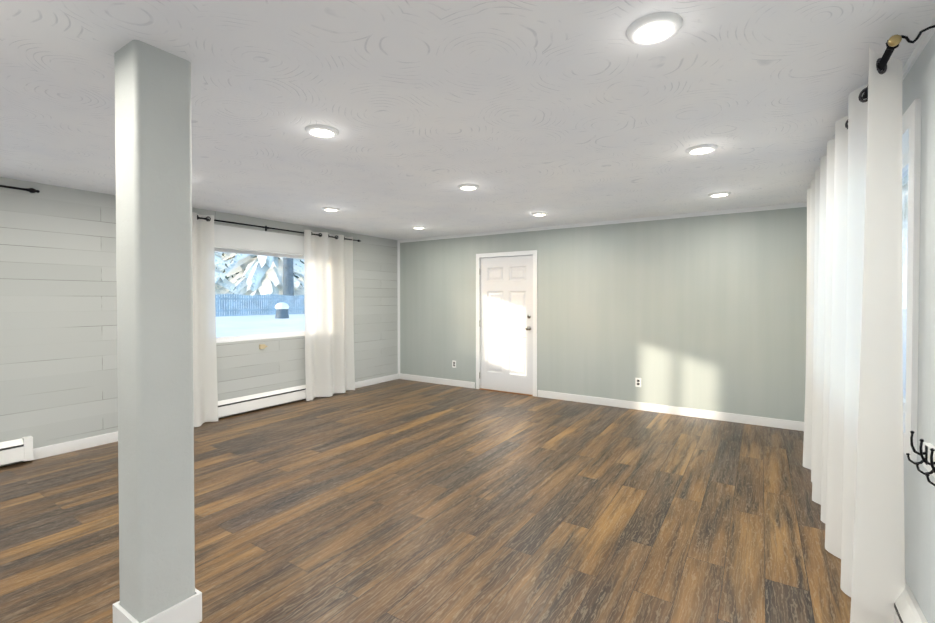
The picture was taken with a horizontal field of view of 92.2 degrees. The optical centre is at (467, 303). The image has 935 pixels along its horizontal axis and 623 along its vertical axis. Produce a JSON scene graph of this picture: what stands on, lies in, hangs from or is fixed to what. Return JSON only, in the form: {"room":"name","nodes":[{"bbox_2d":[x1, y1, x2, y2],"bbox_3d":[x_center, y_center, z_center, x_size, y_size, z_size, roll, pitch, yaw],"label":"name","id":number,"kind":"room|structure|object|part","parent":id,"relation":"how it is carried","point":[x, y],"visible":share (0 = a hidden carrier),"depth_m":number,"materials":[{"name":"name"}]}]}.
{"room":"empty living room","nodes":[
{"label":"empty living room","id":0,"kind":"room"},
{"bbox_2d":[0,177,397,466],"bbox_3d":[-3.658,0.145,4.267,0.160,2.420,9.060,0,1,33],"label":"wall","id":1,"kind":"structure","parent":0,"point":[58,333],"depth_m":4.20,"materials":[{"name":"grey wood"}]},
{"bbox_2d":[0,436,32,465],"bbox_3d":[-4.506,1.258,2.772,0.066,0.196,2.689,0,1,33],"label":"baseboard heater","id":2,"kind":"object","parent":1,"relation":"attached to","point":[16,451],"visible":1,"depth_m":3.80,"materials":[{"name":"metal"}]},
{"bbox_2d":[0,185,39,192],"bbox_3d":[-4.494,-0.959,2.721,0.113,0.065,2.826,0,1,33],"label":"curtain rod","id":3,"kind":"object","parent":1,"relation":"attached to","point":[31,190],"visible":1,"depth_m":3.79,"materials":[{"name":"black metal"}]},
{"bbox_2d":[33,431,117,459],"bbox_3d":[-3.396,1.305,4.523,0.014,0.095,1.450,0,1,33],"label":"baseboard","id":4,"kind":"structure","parent":1,"relation":"attached to","point":[65,447],"depth_m":4.15,"materials":[{"name":"white paint"}]},
{"bbox_2d":[214,224,303,255],"bbox_3d":[-2.494,-0.792,5.860,0.035,0.275,1.740,0,1,33],"label":"window blind","id":5,"kind":"object","parent":1,"relation":"attached to","point":[236,238],"visible":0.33,"depth_m":5.64,"materials":[{"name":"fabric"}]},
{"bbox_2d":[215,248,304,342],"bbox_3d":[-2.566,-0.113,5.915,0.135,1.123,1.698,0,1,33],"label":"picture window","id":6,"kind":"structure","parent":1,"relation":"in","point":[255,337],"depth_m":5.79,"materials":[{"name":"plastic"}]},
{"bbox_2d":[218,385,305,417],"bbox_3d":[-2.449,1.219,5.927,0.066,0.196,1.924,0,1,33],"label":"baseboard heater","id":7,"kind":"object","parent":1,"relation":"attached to","point":[233,406],"visible":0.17,"depth_m":5.65,"materials":[{"name":"metal"}]},
{"bbox_2d":[259,344,266,348],"bbox_3d":[-2.597,0.540,5.726,0.028,0.055,0.095,0,1,33],"label":"outlet","id":8,"kind":"object","parent":1,"relation":"attached to","point":[262,346],"visible":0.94,"depth_m":5.70,"materials":[{"name":"beige plastic"}]},
{"bbox_2d":[192,212,360,426],"bbox_3d":[-2.507,0.158,5.696,0.207,2.330,3.134,0,1,33],"label":"curtain","id":9,"kind":"object","parent":1,"relation":"hanging from","point":[329,319],"visible":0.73,"depth_m":6.31,"materials":[{"name":"fabric"}]},
{"bbox_3d":[-3.057,0.169,4.814,0.164,2.330,0.712,0,1,33],"label":"panel","id":10,"kind":"part","parent":9,"relation":"part of","materials":[{"name":"fabric"}]},
{"bbox_3d":[-2.548,-0.966,5.708,0.110,0.065,3.134,0,1,33],"label":"rod","id":11,"kind":"part","parent":9,"relation":"part of","materials":[{"name":"black metal"}]},
{"bbox_3d":[-1.969,0.148,6.484,0.164,2.330,0.881,0,1,33],"label":"panel","id":12,"kind":"part","parent":9,"relation":"part of","materials":[{"name":"fabric"}]},
{"bbox_2d":[355,373,398,387],"bbox_3d":[-1.580,1.270,7.308,0.014,0.095,1.320,0,1,33],"label":"baseboard","id":13,"kind":"structure","parent":1,"relation":"attached to","point":[368,382],"depth_m":7.42,"materials":[{"name":"white paint"}]},
{"bbox_2d":[0,379,850,622],"bbox_3d":[-1.145,1.436,2.644,6.160,0.120,9.060,0,1,33],"label":"floor","id":14,"kind":"structure","parent":0,"point":[401,501],"depth_m":2.87,"materials":[{"name":"brown wood"}]},
{"bbox_2d":[114,40,194,622],"bbox_3d":[-1.325,0.175,1.913,0.210,2.420,0.215,0,1,33],"label":"column","id":15,"kind":"structure","parent":14,"relation":"on","point":[153,160],"depth_m":1.83,"materials":[{"name":"gray paint"},{"name":"drywall"}]},
{"bbox_2d":[113,588,201,622],"bbox_3d":[-1.325,1.323,1.927,0.238,0.125,0.243,0,1,33],"label":"baseboard","id":16,"kind":"structure","parent":15,"relation":"attached to","point":[188,610],"depth_m":1.89,"materials":[{"name":"white paint"}]},
{"bbox_2d":[479,388,532,395],"bbox_3d":[0.581,1.318,6.759,0.895,0.012,0.080,0,1,33],"label":"threshold","id":17,"kind":"object","parent":14,"relation":"on","point":[506,392],"visible":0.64,"depth_m":6.71,"materials":[{"name":"brown wood"}]},
{"bbox_2d":[0,0,934,239],"bbox_3d":[-1.145,-1.104,2.612,6.160,0.120,9.060,0,1,33],"label":"ceiling","id":18,"kind":"structure","parent":0,"point":[559,112],"depth_m":2.31,"materials":[{"name":"white paint"}]},
{"bbox_2d":[305,124,338,137],"bbox_3d":[-0.864,-1.035,2.673,0.209,0.019,0.204,0,1,33],"label":"recessed light","id":19,"kind":"object","parent":18,"relation":"in","point":[317,130],"depth_m":2.68,"materials":[{"name":"white paint"}]},
{"bbox_2d":[458,184,478,190],"bbox_3d":[0.009,-1.052,4.015,0.203,0.019,0.222,0,1,33],"label":"recessed light","id":20,"kind":"object","parent":18,"relation":"in","point":[468,187],"depth_m":4.04,"materials":[{"name":"white paint"}]},
{"bbox_2d":[626,12,682,44],"bbox_3d":[0.689,-1.022,1.660,0.191,0.019,0.204,0,1,33],"label":"recessed light","id":21,"kind":"object","parent":18,"relation":"in","point":[675,20],"depth_m":1.66,"materials":[{"name":"white paint"}]},
{"bbox_2d":[686,144,717,154],"bbox_3d":[1.564,-1.039,3.003,0.188,0.019,0.230,0,1,33],"label":"recessed light","id":22,"kind":"object","parent":18,"relation":"in","point":[701,149],"depth_m":3.01,"materials":[{"name":"white paint"}]},
{"bbox_2d":[708,191,730,196],"bbox_3d":[2.405,-1.055,4.295,0.185,0.019,0.246,0,1,33],"label":"recessed light","id":23,"kind":"object","parent":18,"relation":"in","point":[722,192],"depth_m":4.29,"materials":[{"name":"white paint"}]},
{"bbox_2d":[400,207,806,421],"bbox_3d":[1.286,0.119,6.356,5.840,2.420,0.160,0,1,33],"label":"wall","id":24,"kind":"structure","parent":0,"point":[704,312],"depth_m":5.61,"materials":[{"name":"grey paint"}]},
{"bbox_2d":[399,373,474,388],"bbox_3d":[-0.549,1.268,7.462,1.575,0.095,0.014,0,1,33],"label":"baseboard","id":25,"kind":"structure","parent":24,"relation":"attached to","point":[458,383],"depth_m":7.41,"materials":[{"name":"white paint"}]},
{"bbox_2d":[476,250,536,396],"bbox_3d":[0.609,0.275,6.789,1.027,2.098,0.176,0,1,33],"label":"door","id":26,"kind":"structure","parent":24,"relation":"in","point":[506,305],"depth_m":6.73,"materials":[{"name":"white paint"}]},
{"bbox_2d":[479,268,530,378],"bbox_3d":[0.538,0.307,6.724,0.868,1.705,0.080,0,1,33],"label":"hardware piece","id":27,"kind":"object","parent":26,"relation":"attached to","point":[528,327],"visible":1,"depth_m":6.53,"materials":[{"name":"silver metal"}]},
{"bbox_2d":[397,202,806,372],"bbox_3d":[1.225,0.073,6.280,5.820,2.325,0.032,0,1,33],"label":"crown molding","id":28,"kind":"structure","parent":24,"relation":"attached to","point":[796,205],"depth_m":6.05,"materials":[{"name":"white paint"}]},
{"bbox_2d":[635,378,640,386],"bbox_3d":[2.162,0.993,5.696,0.070,0.114,0.006,0,1,33],"label":"electrical outlet","id":29,"kind":"object","parent":24,"relation":"attached to","point":[637,382],"visible":1,"depth_m":5.70,"materials":[{"name":"white plastic"}]},
{"bbox_2d":[538,390,803,430],"bbox_3d":[2.346,1.292,5.575,3.195,0.095,0.014,0,1,33],"label":"baseboard","id":30,"kind":"structure","parent":24,"relation":"attached to","point":[739,418],"depth_m":5.42,"materials":[{"name":"white paint"}]},
{"bbox_2d":[902,32,934,622],"bbox_3d":[1.369,0.187,0.990,0.160,2.420,9.060,0,1,33],"label":"wall","id":31,"kind":"structure","parent":0,"point":[918,81],"depth_m":1.73,"materials":[{"name":"painted drywall"}]},
{"bbox_2d":[803,25,934,622],"bbox_3d":[2.365,0.179,2.874,0.228,2.363,3.057,0,1,33],"label":"curtain","id":32,"kind":"object","parent":31,"relation":"hanging from","point":[853,459],"visible":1,"depth_m":1.85,"materials":[{"name":"fabric"}]},
{"bbox_3d":[2.348,-0.952,2.871,0.025,0.025,3.015,0,1,33],"label":"rod","id":33,"kind":"part","parent":32,"relation":"part of","materials":[{"name":"black metal"}]},
{"bbox_2d":[894,579,927,622],"bbox_3d":[1.399,1.277,1.258,0.066,0.196,3.204,0,1,33],"label":"baseboard heater","id":34,"kind":"object","parent":31,"relation":"attached to","point":[907,608],"depth_m":1.77,"materials":[{"name":"metal"}]},
{"bbox_2d":[902,98,920,460],"bbox_3d":[2.469,-0.105,2.722,0.143,1.444,2.294,0,1,33],"label":"window","id":35,"kind":"structure","parent":31,"relation":"in","point":[911,143],"depth_m":1.83,"materials":[{"name":"plastic"}]},
{"label":"glass","id":36,"kind":"part","parent":35,"relation":"part of","materials":[{"name":"clear glass"}]},
{"bbox_2d":[902,17,934,80],"bbox_3d":[1.296,-1.001,1.022,0.012,0.045,8.740,0,1,33],"label":"crown molding","id":37,"kind":"structure","parent":31,"relation":"attached to","point":[920,47],"depth_m":1.79,"materials":[{"name":"white paint"}]},
{"bbox_2d":[906,431,934,485],"bbox_3d":[1.344,0.538,1.172,0.074,0.136,1.210,0,1,33],"label":"hook rail","id":38,"kind":"object","parent":31,"relation":"attached to","point":[927,453],"visible":1,"depth_m":1.60,"materials":[{"name":"black metal"}]},
{"label":"outside","id":39,"kind":"structure","parent":0,"visible":0},
{"bbox_2d":[216,311,304,336],"bbox_3d":[-28.465,0.114,30.267,69.200,0.988,110.000,0,1,33],"label":"snow","id":40,"kind":"object","parent":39,"point":[239,326],"depth_m":14.27,"materials":[{"name":"white snow"}]},
{"bbox_2d":[215,252,303,309],"bbox_3d":[-15.673,-7.608,31.560,18.702,20.925,28.047,0,1,33],"label":"grove","id":41,"kind":"object","parent":40,"relation":"on","point":[230,262],"depth_m":25.23,"materials":[{"name":"white plant"}]},
{"bbox_2d":[215,294,304,316],"bbox_3d":[-8.319,0.024,21.926,0.060,0.980,20.035,0,1,33],"label":"fence","id":42,"kind":"object","parent":40,"relation":"on","point":[268,307],"depth_m":20.11,"materials":[{"name":"wood"}]},
{"bbox_2d":[275,309,288,318],"bbox_3d":[-7.199,0.380,17.479,0.537,0.420,0.537,0,1,33],"label":"tree stump","id":43,"kind":"object","parent":40,"relation":"on","point":[281,313],"depth_m":17.28,"materials":[{"name":"wood"}]},
{"bbox_2d":[275,302,288,308],"bbox_3d":[-7.199,0.065,17.474,0.517,0.250,0.517,0,1,33],"label":"snow","id":44,"kind":"object","parent":43,"relation":"on","point":[281,305],"depth_m":17.29,"materials":[{"name":"white snow"}]}
]}

